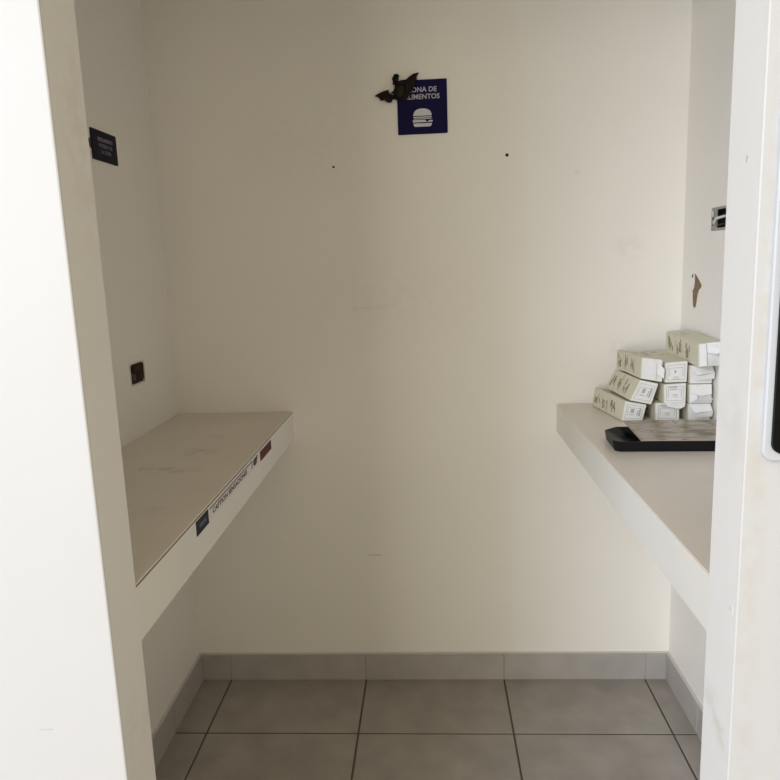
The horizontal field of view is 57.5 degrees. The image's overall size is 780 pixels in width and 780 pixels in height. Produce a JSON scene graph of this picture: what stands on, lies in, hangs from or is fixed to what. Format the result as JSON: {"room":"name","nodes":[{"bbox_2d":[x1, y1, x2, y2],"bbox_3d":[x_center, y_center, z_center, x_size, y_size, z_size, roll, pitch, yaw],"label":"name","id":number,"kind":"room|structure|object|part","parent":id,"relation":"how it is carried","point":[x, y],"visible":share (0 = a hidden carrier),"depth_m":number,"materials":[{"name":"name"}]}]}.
{"room":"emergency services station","nodes":[
{"label":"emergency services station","id":0,"kind":"room"},
{"bbox_2d":[74,0,199,734],"bbox_3d":[-0.754,-0.131,1.576,0.102,2.450,1.200,-1,10,3],"label":"wall","id":1,"kind":"structure","parent":0,"point":[110,34],"depth_m":1.93,"materials":[{"name":"paint"}]},
{"bbox_2d":[89,127,117,165],"bbox_3d":[-0.705,-0.599,1.754,0.003,0.072,0.138,-1,10,3],"label":"wall sign","id":2,"kind":"object","parent":1,"relation":"attached to","point":[103,145],"visible":1,"depth_m":1.75,"materials":[{"name":"black plastic"}]},
{"bbox_2d":[129,359,145,386],"bbox_3d":[-0.708,-0.045,1.921,0.053,0.062,0.097,-1,10,3],"label":"electrical box","id":3,"kind":"object","parent":1,"relation":"attached to","point":[136,369],"visible":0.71,"depth_m":1.96,"materials":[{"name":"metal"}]},
{"bbox_2d":[152,655,203,769],"bbox_3d":[-0.658,1.028,1.776,0.010,0.094,1.190,-1,10,3],"label":"baseboard","id":4,"kind":"structure","parent":1,"relation":"attached to","point":[169,723],"depth_m":2.12,"materials":[{"name":"tile"}]},
{"bbox_2d":[121,411,293,640],"bbox_3d":[-0.512,0.220,1.627,0.361,0.088,1.199,-1,10,3],"label":"wall shelf","id":5,"kind":"object","parent":1,"relation":"attached to","point":[174,472],"visible":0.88,"depth_m":1.52,"materials":[{"name":"paint"}]},
{"bbox_2d":[196,509,208,536],"bbox_3d":[-0.348,0.246,1.319,0.002,0.027,0.070,-1,10,3],"label":"sticker","id":6,"kind":"object","parent":5,"relation":"attached to","point":[202,522],"visible":1,"depth_m":1.32,"materials":[{"name":"black"}]},
{"bbox_2d":[208,440,269,521],"bbox_3d":[-0.331,0.191,1.621,0.001,0.027,0.542,-1,10,3],"label":"sticker","id":7,"kind":"object","parent":5,"relation":"attached to","point":[234,485],"visible":1,"depth_m":1.53,"materials":[{"name":"white paper"}]},
{"bbox_2d":[260,440,270,460],"bbox_3d":[-0.320,0.155,1.829,0.001,0.024,0.122,-1,10,3],"label":"sticker","id":8,"kind":"object","parent":5,"relation":"attached to","point":[267,448],"visible":1,"depth_m":1.82,"materials":[{"name":"red paper"}]},
{"bbox_2d":[0,0,779,779],"bbox_3d":[-0.253,-0.177,0.884,6.600,2.750,0.089,-1,10,3],"label":"wall","id":9,"kind":"structure","parent":0,"point":[74,699],"depth_m":0.89,"materials":[{"name":"paint"}]},
{"bbox_2d":[760,114,779,460],"bbox_3d":[0.639,-0.225,0.775,0.420,0.620,0.012,-1,10,3],"label":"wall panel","id":10,"kind":"object","parent":9,"relation":"attached to","point":[770,425],"visible":1,"depth_m":0.82,"materials":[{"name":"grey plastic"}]},
{"bbox_3d":[0.639,-0.225,0.772,0.403,0.599,0.005,-1,10,3],"label":"black frame","id":11,"kind":"part","parent":10,"relation":"part of","materials":[{"name":"black"}]},
{"bbox_2d":[141,0,691,652],"bbox_3d":[0.091,-0.268,2.166,1.727,2.450,0.101,-1,10,3],"label":"wall","id":12,"kind":"structure","parent":0,"point":[423,309],"depth_m":2.11,"materials":[{"name":"paint"}]},
{"bbox_2d":[375,72,418,102],"bbox_3d":[0.019,-0.850,1.998,0.128,0.076,0.028,-1,10,3],"label":"bat","id":13,"kind":"object","parent":12,"relation":"attached to","point":[402,89],"visible":1,"depth_m":2.00,"materials":[{"name":"plastic"}]},
{"bbox_2d":[397,78,447,134],"bbox_3d":[0.091,-0.803,2.017,0.142,0.146,0.004,-1,10,3],"label":"wall sign","id":14,"kind":"object","parent":12,"relation":"attached to","point":[424,111],"visible":1,"depth_m":2.02,"materials":[{"name":"blue plastic"}]},
{"bbox_2d":[413,108,432,126],"bbox_3d":[0.093,-0.774,2.020,0.056,0.049,0.001,-1,10,3],"label":"picture","id":15,"kind":"object","parent":14,"relation":"attached to","point":[422,117],"depth_m":2.02,"materials":[{"name":"grey"}]},
{"bbox_2d":[199,651,668,679],"bbox_3d":[0.130,0.901,2.321,1.527,0.094,0.010,-1,10,3],"label":"baseboard","id":16,"kind":"structure","parent":12,"relation":"attached to","point":[579,664],"depth_m":2.32,"materials":[{"name":"tile"}]},
{"bbox_2d":[155,679,700,779],"bbox_3d":[-0.320,1.609,-1.032,6.600,0.080,7.100,-1,10,3],"label":"floor","id":17,"kind":"structure","parent":0,"point":[491,729],"depth_m":2.06,"materials":[{"name":"tile"}]},
{"bbox_2d":[669,0,735,706],"bbox_3d":[0.867,-0.172,1.480,0.103,2.450,1.200,-1,10,3],"label":"wall","id":18,"kind":"structure","parent":0,"point":[713,21],"depth_m":1.89,"materials":[{"name":"paint"}]},
{"bbox_2d":[556,403,714,630],"bbox_3d":[0.652,0.186,1.557,0.359,0.086,1.199,-1,10,3],"label":"wall shelf","id":19,"kind":"object","parent":18,"relation":"attached to","point":[665,499],"visible":0.61,"depth_m":1.35,"materials":[{"name":"paint"}]},
{"bbox_2d":[592,387,645,420],"bbox_3d":[0.638,0.037,1.991,0.065,0.055,0.226,-3,10,-4],"label":"carton","id":20,"kind":"object","parent":19,"relation":"on","point":[608,401],"visible":0.94,"depth_m":1.93,"materials":[{"name":"grey cardboard"}]},
{"bbox_2d":[606,370,657,403],"bbox_3d":[0.666,-0.012,1.966,0.072,0.066,0.205,-2,10,-1],"label":"carton","id":21,"kind":"object","parent":20,"relation":"on","point":[631,387],"visible":0.94,"depth_m":1.89,"materials":[{"name":"grey cardboard"}]},
{"bbox_2d":[616,350,664,381],"bbox_3d":[0.683,-0.069,1.947,0.057,0.067,0.220,-2,10,0],"label":"carton","id":22,"kind":"object","parent":21,"relation":"on","point":[642,366],"visible":1,"depth_m":1.87,"materials":[{"name":"grey cardboard"}]},
{"bbox_2d":[605,427,715,451],"bbox_3d":[0.662,0.113,1.652,0.302,0.024,0.150,-1,10,7],"label":"serving tray","id":23,"kind":"object","parent":19,"relation":"on","point":[622,439],"visible":0.54,"depth_m":1.59,"materials":[{"name":"black plastic"}]},
{"bbox_2d":[624,422,715,440],"bbox_3d":[0.691,0.096,1.671,0.235,0.002,0.184,-1,10,7],"label":"printed paper","id":24,"kind":"object","parent":23,"relation":"on","point":[624,422],"visible":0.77,"depth_m":1.59,"materials":[{"name":"beige paper"}]},
{"bbox_2d":[623,419,716,439],"bbox_3d":[0.694,0.092,1.675,0.240,0.001,0.196,-1,10,7],"label":"printed paper","id":25,"kind":"object","parent":24,"relation":"on","point":[644,429],"visible":0.73,"depth_m":1.68,"materials":[{"name":"beige paper"}]},
{"bbox_2d":[644,397,678,419],"bbox_3d":[0.738,0.038,1.982,0.064,0.049,0.213,-1,10,3],"label":"carton","id":26,"kind":"object","parent":19,"relation":"on","point":[658,410],"visible":0.35,"depth_m":1.88,"materials":[{"name":"grey cardboard"}]},
{"bbox_2d":[653,381,685,408],"bbox_3d":[0.750,-0.003,1.959,0.058,0.066,0.232,-1,10,3],"label":"carton","id":27,"kind":"object","parent":26,"relation":"on","point":[673,394],"visible":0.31,"depth_m":1.86,"materials":[{"name":"grey cardboard"}]},
{"bbox_2d":[641,349,687,382],"bbox_3d":[0.751,-0.069,1.958,0.058,0.060,0.220,-1,10,3],"label":"carton","id":28,"kind":"object","parent":27,"relation":"on","point":[675,367],"visible":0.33,"depth_m":1.85,"materials":[{"name":"grey cardboard"}]},
{"bbox_2d":[679,402,712,419],"bbox_3d":[0.816,0.040,1.962,0.059,0.047,0.235,-1,10,3],"label":"carton","id":29,"kind":"object","parent":19,"relation":"on","point":[691,411],"visible":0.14,"depth_m":1.86,"materials":[{"name":"grey cardboard"}]},
{"bbox_2d":[685,382,712,402],"bbox_3d":[0.814,-0.009,1.953,0.059,0.051,0.236,-1,10,3],"label":"carton","id":30,"kind":"object","parent":29,"relation":"on","point":[702,392],"visible":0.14,"depth_m":1.85,"materials":[{"name":"grey cardboard"}]},
{"bbox_2d":[686,362,714,383],"bbox_3d":[0.813,-0.058,1.942,0.059,0.049,0.230,-1,10,3],"label":"carton","id":31,"kind":"object","parent":30,"relation":"on","point":[695,374],"visible":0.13,"depth_m":1.84,"materials":[{"name":"grey cardboard"}]},
{"bbox_2d":[666,329,719,366],"bbox_3d":[0.804,-0.113,1.883,0.058,0.074,0.239,-2,10,1],"label":"carton","id":32,"kind":"object","parent":31,"relation":"on","point":[700,350],"visible":0.91,"depth_m":1.83,"materials":[{"name":"grey cardboard"}]},
{"bbox_2d":[666,653,702,741],"bbox_3d":[0.855,0.989,1.687,0.010,0.094,1.190,-1,10,3],"label":"baseboard","id":33,"kind":"structure","parent":18,"relation":"attached to","point":[690,704],"depth_m":2.10,"materials":[{"name":"tile"}]},
{"bbox_2d":[711,205,726,230],"bbox_3d":[0.852,-0.432,1.788,0.060,0.057,0.100,-1,10,3],"label":"electrical box","id":34,"kind":"object","parent":18,"relation":"attached to","point":[718,217],"visible":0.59,"depth_m":1.82,"materials":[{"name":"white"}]}
]}

